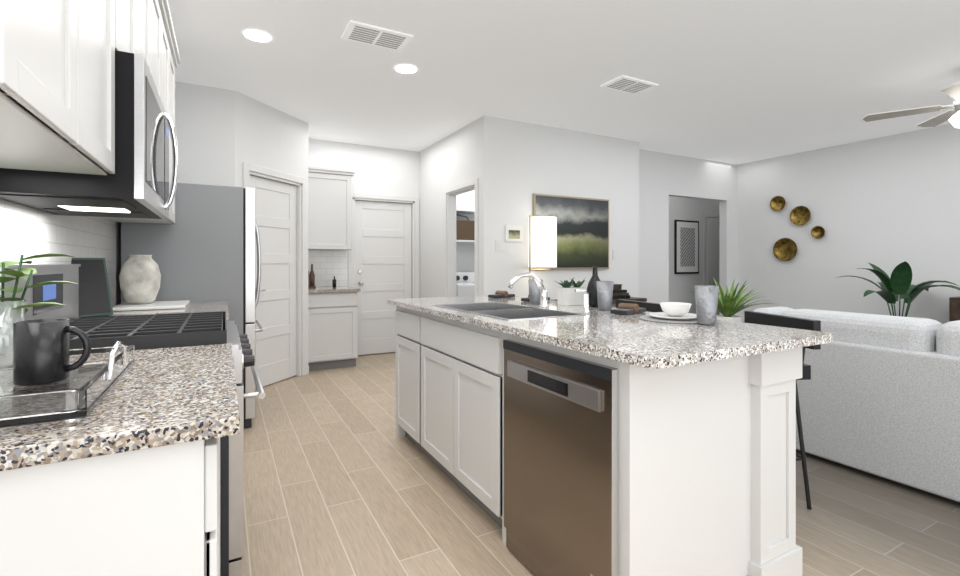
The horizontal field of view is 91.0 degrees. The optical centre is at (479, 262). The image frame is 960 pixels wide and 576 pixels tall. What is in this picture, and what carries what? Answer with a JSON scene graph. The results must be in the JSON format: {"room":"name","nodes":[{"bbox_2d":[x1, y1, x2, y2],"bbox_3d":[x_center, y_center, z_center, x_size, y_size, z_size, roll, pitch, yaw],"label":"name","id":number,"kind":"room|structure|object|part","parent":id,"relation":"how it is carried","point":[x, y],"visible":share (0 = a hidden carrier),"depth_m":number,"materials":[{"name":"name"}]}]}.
{"room":"kitchen","nodes":[
{"label":"kitchen","id":0,"kind":"room"},
{"bbox_2d":[113,222,120,305],"bbox_3d":[-1.127,-0.160,0.651,0.120,2.740,7.460,0,0,-29],"label":"wall","id":1,"kind":"structure","parent":0,"point":[118,258],"depth_m":3.17,"materials":[{"name":"paint"}]},
{"bbox_2d":[0,0,114,174],"bbox_3d":[-1.030,-0.828,0.981,0.354,1.125,0.887,0,0,-29],"label":"upper cabinet","id":2,"kind":"object","parent":1,"relation":"attached to","point":[57,85],"visible":1,"depth_m":1.02,"materials":[{"name":"white wood"}]},
{"bbox_2d":[0,199,115,305],"bbox_3d":[-1.682,-0.009,1.804,0.005,0.553,2.865,0,0,-29],"label":"backsplash","id":3,"kind":"structure","parent":1,"relation":"attached to","point":[25,231],"depth_m":1.95,"materials":[{"name":"tile"}]},
{"bbox_2d":[115,0,149,69],"bbox_3d":[-1.429,-1.024,1.716,0.354,0.732,0.774,0,0,-29],"label":"upper cabinet","id":4,"kind":"object","parent":1,"relation":"attached to","point":[132,26],"visible":0.08,"depth_m":1.73,"materials":[{"name":"white wood"}]},
{"bbox_2d":[0,50,178,218],"bbox_3d":[-1.389,-0.423,1.738,0.446,0.457,0.774,0,0,-29],"label":"over-the-range microwave","id":5,"kind":"object","parent":4,"relation":"attached to","point":[136,185],"visible":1,"depth_m":1.47,"materials":[{"name":"black metal"}]},
{"bbox_2d":[104,0,179,223],"bbox_3d":[-1.911,-0.828,2.604,0.354,1.125,1.234,0,0,-29],"label":"upper cabinet","id":6,"kind":"object","parent":1,"relation":"attached to","point":[164,58],"visible":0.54,"depth_m":2.72,"materials":[{"name":"white wood"}]},
{"bbox_2d":[175,81,234,186],"bbox_3d":[-2.514,-0.160,4.074,0.710,2.740,0.120,0,0,-29],"label":"wall","id":7,"kind":"structure","parent":0,"point":[205,124],"depth_m":4.08,"materials":[{"name":"paint"}]},
{"bbox_2d":[235,91,307,375],"bbox_3d":[-2.085,-0.160,4.700,0.120,2.740,1.026,0,0,16],"label":"wall","id":8,"kind":"structure","parent":0,"point":[269,137],"depth_m":4.61,"materials":[{"name":"paint"}]},
{"bbox_2d":[250,175,295,385],"bbox_3d":[-2.075,0.189,4.711,0.518,2.018,0.529,0,0,-29],"label":"pantry door","id":9,"kind":"structure","parent":8,"relation":"in","point":[276,304],"depth_m":4.75,"materials":[{"name":"white wood"}]},
{"bbox_2d":[243,162,306,375],"bbox_3d":[-2.072,0.147,4.714,0.136,2.125,0.890,0,0,16],"label":"door frame","id":10,"kind":"structure","parent":8,"relation":"attached to","point":[248,168],"depth_m":5.05,"materials":[{"name":"white wood"}]},
{"bbox_2d":[308,138,474,354],"bbox_3d":[-0.624,-0.160,6.671,3.950,2.740,0.120,0,0,-29],"label":"wall","id":11,"kind":"structure","parent":0,"point":[386,171],"depth_m":6.25,"materials":[{"name":"paint"}]},
{"bbox_2d":[308,250,347,286],"bbox_3d":[-1.814,0.067,5.615,0.610,0.453,0.600,0,0,-29],"label":"backsplash","id":12,"kind":"structure","parent":11,"relation":"attached to","point":[328,265],"depth_m":5.91,"materials":[{"name":"tile"}]},
{"bbox_2d":[308,166,355,249],"bbox_3d":[-1.861,-0.640,5.721,0.621,0.960,0.360,0,0,-29],"label":"upper cabinet","id":13,"kind":"object","parent":11,"relation":"attached to","point":[329,208],"visible":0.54,"depth_m":5.60,"materials":[{"name":"white wood"}]},
{"bbox_2d":[355,200,411,354],"bbox_3d":[-1.266,0.194,6.261,0.780,2.008,0.137,0,0,-29],"label":"back door","id":14,"kind":"structure","parent":11,"relation":"in","point":[383,252],"depth_m":6.28,"materials":[{"name":"white wood"}]},
{"bbox_2d":[348,193,418,297],"bbox_3d":[-1.280,0.154,6.288,0.964,2.112,0.106,0,0,-29],"label":"door frame","id":15,"kind":"structure","parent":11,"relation":"attached to","point":[415,233],"depth_m":6.36,"materials":[{"name":"white wood"}]},
{"bbox_2d":[456,209,474,242],"bbox_3d":[-0.120,-0.432,6.691,1.185,0.605,0.315,0,0,-29],"label":"shelf","id":16,"kind":"object","parent":11,"relation":"attached to","point":[462,211],"depth_m":6.51,"materials":[{"name":"white wood"}]},
{"bbox_2d":[456,214,474,239],"bbox_3d":[-0.336,-0.500,6.571,0.559,0.368,0.270,0,0,-29],"label":"laundry basket","id":17,"kind":"object","parent":16,"relation":"on","point":[465,229],"visible":0.4,"depth_m":6.49,"materials":[{"name":"wicker"}]},
{"bbox_2d":[420,115,493,297],"bbox_3d":[-0.341,-0.160,5.721,0.120,2.740,1.820,0,0,-29],"label":"wall","id":18,"kind":"structure","parent":0,"point":[463,154],"depth_m":5.52,"materials":[{"name":"paint"}]},
{"bbox_2d":[444,178,477,296],"bbox_3d":[-0.176,0.155,5.400,0.136,2.110,0.860,0,0,-29],"label":"trim","id":19,"kind":"structure","parent":18,"relation":"attached to","point":[450,242],"depth_m":5.70,"materials":[{"name":"white wood"}]},
{"bbox_2d":[168,0,959,164],"bbox_3d":[2.683,-1.580,3.505,9.540,0.100,8.840,0,0,-29],"label":"ceiling","id":20,"kind":"structure","parent":0,"point":[741,81],"depth_m":3.67,"materials":[{"name":"paint"}]},
{"bbox_2d":[241,28,273,42],"bbox_3d":[-1.494,-1.526,3.171,0.200,0.005,0.200,0,0,-29],"label":"recessed light","id":21,"kind":"object","parent":20,"relation":"in","point":[257,35],"visible":1,"depth_m":3.16,"materials":[{"name":"white"}]},
{"bbox_2d":[341,20,412,51],"bbox_3d":[-0.694,-1.522,3.185,0.420,0.013,0.260,0,0,-29],"label":"ceiling vent","id":22,"kind":"object","parent":20,"relation":"in","point":[368,34],"visible":1,"depth_m":3.16,"materials":[{"name":"white metal"}]},
{"bbox_2d":[393,63,418,73],"bbox_3d":[-0.582,-1.526,3.712,0.200,0.005,0.200,0,0,-29],"label":"recessed light","id":23,"kind":"object","parent":20,"relation":"in","point":[404,68],"visible":1,"depth_m":3.70,"materials":[{"name":"white"}]},
{"bbox_2d":[600,75,658,94],"bbox_3d":[1.282,-1.522,4.053,0.420,0.013,0.260,0,0,-29],"label":"ceiling vent","id":24,"kind":"object","parent":20,"relation":"in","point":[627,84],"visible":1,"depth_m":4.03,"materials":[{"name":"white metal"}]},
{"bbox_2d":[862,82,959,127],"bbox_3d":[3.820,-1.294,3.639,1.258,0.469,1.266,0,0,-29],"label":"ceiling fan","id":25,"kind":"object","parent":20,"relation":"hanging from","point":[951,116],"visible":1,"depth_m":3.87,"materials":[{"name":"grey metal"}]},
{"bbox_2d":[494,117,638,307],"bbox_3d":[1.058,-0.160,5.491,2.120,2.740,0.158,0,0,-29],"label":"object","id":26,"kind":"structure","parent":0,"point":[530,159],"depth_m":5.40,"materials":[{"name":"paint"}]},
{"bbox_2d":[505,225,522,241],"bbox_3d":[0.365,-0.315,5.054,0.215,0.170,0.019,0,0,-29],"label":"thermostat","id":27,"kind":"object","parent":26,"relation":"attached to","point":[513,233],"visible":0.93,"depth_m":5.04,"materials":[{"name":"white plastic"}]},
{"bbox_3d":[1.065,-0.345,5.425,1.090,0.830,0.035,0,0,-29],"label":"landscape art","id":28,"kind":"part","parent":26,"relation":"part of"},
{"bbox_2d":[242,352,959,575],"bbox_3d":[2.683,1.260,3.505,9.540,0.100,8.840,0,0,-29],"label":"floor","id":29,"kind":"structure","parent":0,"point":[341,478],"depth_m":2.33,"materials":[{"name":"brown wood"}]},
{"bbox_2d":[0,343,239,575],"bbox_3d":[-0.909,0.740,1.058,0.639,0.940,0.867,0,0,-29],"label":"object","id":30,"kind":"structure","parent":29,"relation":"on","point":[122,478],"depth_m":0.78,"materials":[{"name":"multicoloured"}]},
{"bbox_2d":[0,254,77,353],"bbox_3d":[-1.234,0.122,1.244,0.265,0.294,0.270,0,0,-29],"label":"vase","id":31,"kind":"object","parent":30,"relation":"on","point":[18,309],"visible":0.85,"depth_m":1.24,"materials":[{"name":"clear glass"}]},
{"bbox_2d":[0,318,133,427],"bbox_3d":[-0.935,0.154,0.904,0.397,0.230,0.482,0,0,-29],"label":"tray","id":32,"kind":"object","parent":30,"relation":"on","point":[47,374],"visible":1,"depth_m":0.94,"materials":[{"name":"clear glass"}]},
{"bbox_2d":[12,318,91,386],"bbox_3d":[-0.888,0.182,0.986,0.126,0.125,0.086,0,0,-29],"label":"mug","id":33,"kind":"object","parent":32,"relation":"on","point":[41,347],"depth_m":0.95,"materials":[{"name":"black ceramic"}]},
{"bbox_2d":[0,264,265,575],"bbox_3d":[-1.254,0.608,1.811,0.740,1.205,0.774,0,0,-29],"label":"range","id":34,"kind":"object","parent":29,"relation":"on","point":[151,331],"visible":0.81,"depth_m":1.61,"materials":[{"name":"grey metal"}]},
{"bbox_2d":[108,301,229,320],"bbox_3d":[-1.786,0.740,2.672,0.639,0.940,1.234,0,0,-29],"label":"countertop","id":35,"kind":"structure","parent":29,"relation":"on","point":[210,306],"depth_m":2.68,"materials":[{"name":"white"}]},
{"bbox_2d":[71,258,112,317],"bbox_3d":[-1.833,0.122,2.209,0.140,0.292,0.180,0,0,23],"label":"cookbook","id":36,"kind":"object","parent":35,"relation":"on","point":[94,296],"visible":0.62,"depth_m":2.22,"materials":[{"name":"grey paper"}]},
{"bbox_2d":[112,255,189,310],"bbox_3d":[-2.009,0.110,2.903,0.360,0.319,0.460,0,0,-29],"label":"tray","id":37,"kind":"object","parent":35,"relation":"on","point":[140,278],"visible":0.96,"depth_m":2.83,"materials":[{"name":"white ceramic"}]},
{"bbox_2d":[119,255,160,304],"bbox_3d":[-2.089,0.100,2.905,0.210,0.300,0.210,0,0,-29],"label":"stone vase","id":38,"kind":"object","parent":37,"relation":"on","point":[140,276],"depth_m":2.84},
{"bbox_2d":[121,183,262,427],"bbox_3d":[-2.170,0.330,3.658,0.857,1.760,0.854,0,0,-29],"label":"fridge","id":39,"kind":"object","parent":29,"relation":"on","point":[202,248],"visible":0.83,"depth_m":3.32,"materials":[{"name":"grey metal"}]},
{"bbox_2d":[308,286,360,370],"bbox_3d":[-1.800,0.752,5.593,0.606,0.915,0.645,0,0,-29],"label":"base cabinet","id":40,"kind":"object","parent":29,"relation":"on","point":[332,327],"visible":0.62,"depth_m":5.35,"materials":[{"name":"white wood"}]},
{"bbox_2d":[308,264,315,287],"bbox_3d":[-2.043,0.124,5.627,0.140,0.340,0.160,0,0,-29],"label":"bottles","id":41,"kind":"object","parent":40,"relation":"on","point":[311,279],"visible":0.42,"depth_m":5.61,"materials":[{"name":"brown glass"}]},
{"bbox_2d":[332,276,335,286],"bbox_3d":[-1.767,0.226,5.728,0.048,0.136,0.054,0,0,-29],"label":"pump","id":42,"kind":"object","parent":40,"relation":"on","point":[334,282],"visible":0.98,"depth_m":5.71,"materials":[{"name":"black"}]},
{"bbox_2d":[456,272,474,295],"bbox_3d":[-0.152,0.670,6.441,0.680,1.080,0.713,0,0,-29],"label":"washer","id":43,"kind":"object","parent":29,"relation":"on","point":[465,283],"visible":0.15,"depth_m":6.22,"materials":[{"name":"white metal"}]},
{"bbox_2d":[390,304,801,575],"bbox_3d":[0.281,0.748,2.543,0.873,0.925,2.254,0,0,-29],"label":"kitchen island","id":44,"kind":"object","parent":29,"relation":"on","point":[550,437],"depth_m":1.66,"materials":[{"name":"white painted wood"}]},
{"bbox_2d":[387,297,730,371],"bbox_3d":[0.039,0.270,2.374,0.325,0.030,2.364,0,0,-29],"label":"island countertop","id":45,"kind":"structure","parent":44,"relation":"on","point":[637,349],"depth_m":1.66,"materials":[{"name":"grey stone"}]},
{"bbox_2d":[435,296,831,359],"bbox_3d":[0.457,0.270,2.601,0.625,0.030,2.364,0,0,-29],"label":"island countertop","id":46,"kind":"structure","parent":44,"relation":"on","point":[743,339],"depth_m":1.84,"materials":[{"name":"grey stone"}]},
{"bbox_2d":[488,290,514,297],"bbox_3d":[0.160,0.229,3.478,0.200,0.049,0.100,0,0,-43],"label":"napkin","id":47,"kind":"object","parent":46,"relation":"on","point":[501,294],"visible":0.98,"depth_m":3.44,"materials":[{"name":"brown fabric"}]},
{"bbox_2d":[507,272,549,307],"bbox_3d":[0.254,0.154,2.695,0.272,0.202,0.144,0,0,-29],"label":"faucet","id":48,"kind":"object","parent":46,"relation":"on","point":[543,293],"depth_m":2.69,"materials":[{"name":"silver metal"}]},
{"bbox_2d":[521,295,549,301],"bbox_3d":[0.372,0.229,3.160,0.200,0.049,0.100,0,0,-43],"label":"napkin","id":49,"kind":"object","parent":46,"relation":"on","point":[527,299],"visible":0.31,"depth_m":3.10,"materials":[{"name":"grey fabric"}]},
{"bbox_2d":[528,279,542,303],"bbox_3d":[0.348,0.179,2.954,0.092,0.150,0.091,0,0,-29],"label":"tumbler","id":50,"kind":"object","parent":46,"relation":"on","point":[534,294],"visible":0.67,"depth_m":2.92,"materials":[{"name":"grey metal"}]},
{"bbox_2d":[555,279,585,305],"bbox_3d":[0.566,0.169,2.873,0.229,0.170,0.143,0,0,-29],"label":"herb pot","id":51,"kind":"object","parent":46,"relation":"on","point":[568,295],"visible":1,"depth_m":2.84,"materials":[{"name":"white ceramic"}]},
{"bbox_2d":[587,266,600,306],"bbox_3d":[0.668,0.137,2.741,0.104,0.235,0.104,0,0,-29],"label":"vase","id":52,"kind":"object","parent":46,"relation":"on","point":[592,292],"visible":0.75,"depth_m":2.71,"materials":[{"name":"black ceramic"}]},
{"bbox_2d":[596,281,613,309],"bbox_3d":[0.678,0.176,2.564,0.092,0.155,0.091,0,0,-29],"label":"tumbler","id":53,"kind":"object","parent":46,"relation":"on","point":[604,293],"visible":0.98,"depth_m":2.53,"materials":[{"name":"grey metal"}]},
{"bbox_2d":[610,303,645,314],"bbox_3d":[0.752,0.229,2.388,0.200,0.049,0.100,0,0,-43],"label":"napkin","id":54,"kind":"object","parent":46,"relation":"on","point":[626,308],"visible":1,"depth_m":2.35,"materials":[{"name":"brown fabric"}]},
{"bbox_2d":[639,302,698,323],"bbox_3d":[0.881,0.218,2.128,0.310,0.072,0.310,0,0,-29],"label":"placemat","id":55,"kind":"object","parent":46,"relation":"on","point":[675,312],"visible":0.83,"depth_m":2.09,"materials":[{"name":"white ceramic"}]},
{"bbox_3d":[0.881,0.215,2.128,0.230,0.067,0.229,0,0,-29],"label":"plate","id":56,"kind":"part","parent":55,"relation":"part of","materials":[{"name":"white ceramic"}]},
{"bbox_2d":[694,285,718,323],"bbox_3d":[0.934,0.172,1.947,0.092,0.155,0.091,0,0,-29],"label":"tumbler","id":57,"kind":"object","parent":46,"relation":"on","point":[706,298],"visible":1,"depth_m":1.91,"materials":[{"name":"grey metal"}]},
{"bbox_2d":[551,297,646,303],"bbox_3d":[1.133,0.810,5.259,1.650,0.800,0.362,0,0,-29],"label":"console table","id":58,"kind":"object","parent":29,"relation":"on","point":[635,299],"visible":0.1,"depth_m":5.43,"materials":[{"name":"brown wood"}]},
{"bbox_2d":[528,215,556,278],"bbox_3d":[0.622,-0.044,4.969,0.385,0.907,0.300,0,0,-29],"label":"table lamp","id":59,"kind":"object","parent":58,"relation":"on","point":[542,241],"visible":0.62,"depth_m":4.86,"materials":[{"name":"white fabric"}]},
{"bbox_2d":[612,284,629,298],"bbox_3d":[1.547,0.321,5.494,0.333,0.176,0.255,0,0,-29],"label":"stacked books","id":60,"kind":"object","parent":58,"relation":"on","point":[619,292],"visible":0.5,"depth_m":5.42,"materials":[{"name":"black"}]},
{"bbox_2d":[616,299,662,311],"bbox_3d":[0.961,0.745,3.365,0.449,0.931,0.480,0,0,-21],"label":"tray","id":61,"kind":"object","parent":29,"relation":"on","point":[652,307],"visible":0.02,"depth_m":3.33,"materials":[{"name":"black wood"}]},
{"bbox_2d":[744,311,820,509],"bbox_3d":[1.398,0.745,2.496,0.449,0.931,0.480,0,0,-8],"label":"stool","id":62,"kind":"object","parent":29,"relation":"on","point":[754,317],"visible":0.15,"depth_m":2.34,"materials":[{"name":"black metal"}]},
{"bbox_2d":[754,307,959,501],"bbox_3d":[2.909,0.748,2.302,0.990,0.925,2.770,0,0,-29],"label":"sofa","id":63,"kind":"object","parent":29,"relation":"on","point":[878,395],"visible":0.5,"depth_m":2.57,"materials":[{"name":"fabric"}]},
{"bbox_2d":[837,261,959,316],"bbox_3d":[4.584,0.596,5.104,1.108,1.228,1.086,0,0,-29],"label":"floor plant","id":64,"kind":"object","parent":29,"relation":"on","point":[895,285],"visible":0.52,"depth_m":5.08,"materials":[{"name":"green plant"}]},
{"bbox_2d":[949,296,959,321],"bbox_3d":[5.606,0.780,3.812,0.508,0.860,2.550,0,0,-29],"label":"media console","id":65,"kind":"object","parent":29,"relation":"on","point":[954,308],"visible":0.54,"depth_m":4.78,"materials":[{"name":"brown wood"}]},
{"bbox_3d":[1.947,0.896,3.708,0.500,0.632,0.500,0,0,-29],"label":"end table","id":66,"kind":"object","parent":29,"relation":"on","visible":0},
{"bbox_2d":[693,278,778,321],"bbox_3d":[1.952,0.343,3.707,0.603,0.472,0.653,0,0,-29],"label":"fern","id":67,"kind":"object","parent":66,"relation":"on","point":[729,305],"visible":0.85,"depth_m":3.64,"materials":[{"name":"green plant"}]},
{"bbox_2d":[639,149,736,314],"bbox_3d":[2.911,-0.160,6.826,2.410,2.740,0.120,0,0,-29],"label":"wall","id":68,"kind":"structure","parent":0,"point":[663,177],"depth_m":6.61,"materials":[{"name":"paint"}]},
{"bbox_2d":[669,196,718,313],"bbox_3d":[3.192,-0.160,8.173,4.190,2.740,0.120,0,0,-29],"label":"wall","id":69,"kind":"structure","parent":0,"point":[681,288],"depth_m":8.34,"materials":[{"name":"paint"}]},
{"bbox_2d":[674,220,698,273],"bbox_3d":[3.656,-0.280,8.335,0.620,0.940,0.032,0,0,-29],"label":"print","id":70,"kind":"object","parent":69,"relation":"attached to","point":[686,246],"visible":0.98,"depth_m":8.30,"materials":[{"name":"black"}]},
{"bbox_2d":[703,213,718,314],"bbox_3d":[4.460,0.155,8.772,0.930,2.110,0.030,0,0,-29],"label":"hall door","id":71,"kind":"structure","parent":69,"relation":"in","point":[710,249],"depth_m":8.63,"materials":[{"name":"white wood"}]},
{"bbox_2d":[737,124,959,323],"bbox_3d":[5.733,-0.160,4.279,0.120,2.740,7.290,0,0,-29],"label":"wall","id":72,"kind":"structure","parent":0,"point":[887,205],"depth_m":5.96,"materials":[{"name":"paint"}]},
{"bbox_2d":[770,196,785,210],"bbox_3d":[4.279,-0.850,6.761,0.062,0.220,0.220,0,0,-29],"label":"disc","id":73,"kind":"object","parent":72,"relation":"attached to","point":[777,203],"visible":1,"depth_m":6.78,"materials":[{"name":"gold metal"}]},
{"bbox_2d":[773,238,796,260],"bbox_3d":[4.327,-0.190,6.673,0.062,0.330,0.330,0,0,-29],"label":"disc","id":74,"kind":"object","parent":72,"relation":"attached to","point":[784,249],"visible":1,"depth_m":6.69,"materials":[{"name":"gold metal"}]},
{"bbox_2d":[790,206,810,224],"bbox_3d":[4.423,-0.650,6.498,0.062,0.270,0.270,0,0,-29],"label":"disc","id":75,"kind":"object","parent":72,"relation":"attached to","point":[800,215],"visible":1,"depth_m":6.51,"materials":[{"name":"gold metal"}]},
{"bbox_2d":[811,226,824,238],"bbox_3d":[4.527,-0.410,6.304,0.062,0.170,0.170,0,0,-29],"label":"disc","id":76,"kind":"object","parent":72,"relation":"attached to","point":[817,232],"visible":1,"depth_m":6.32,"materials":[{"name":"gold metal"}]}
]}

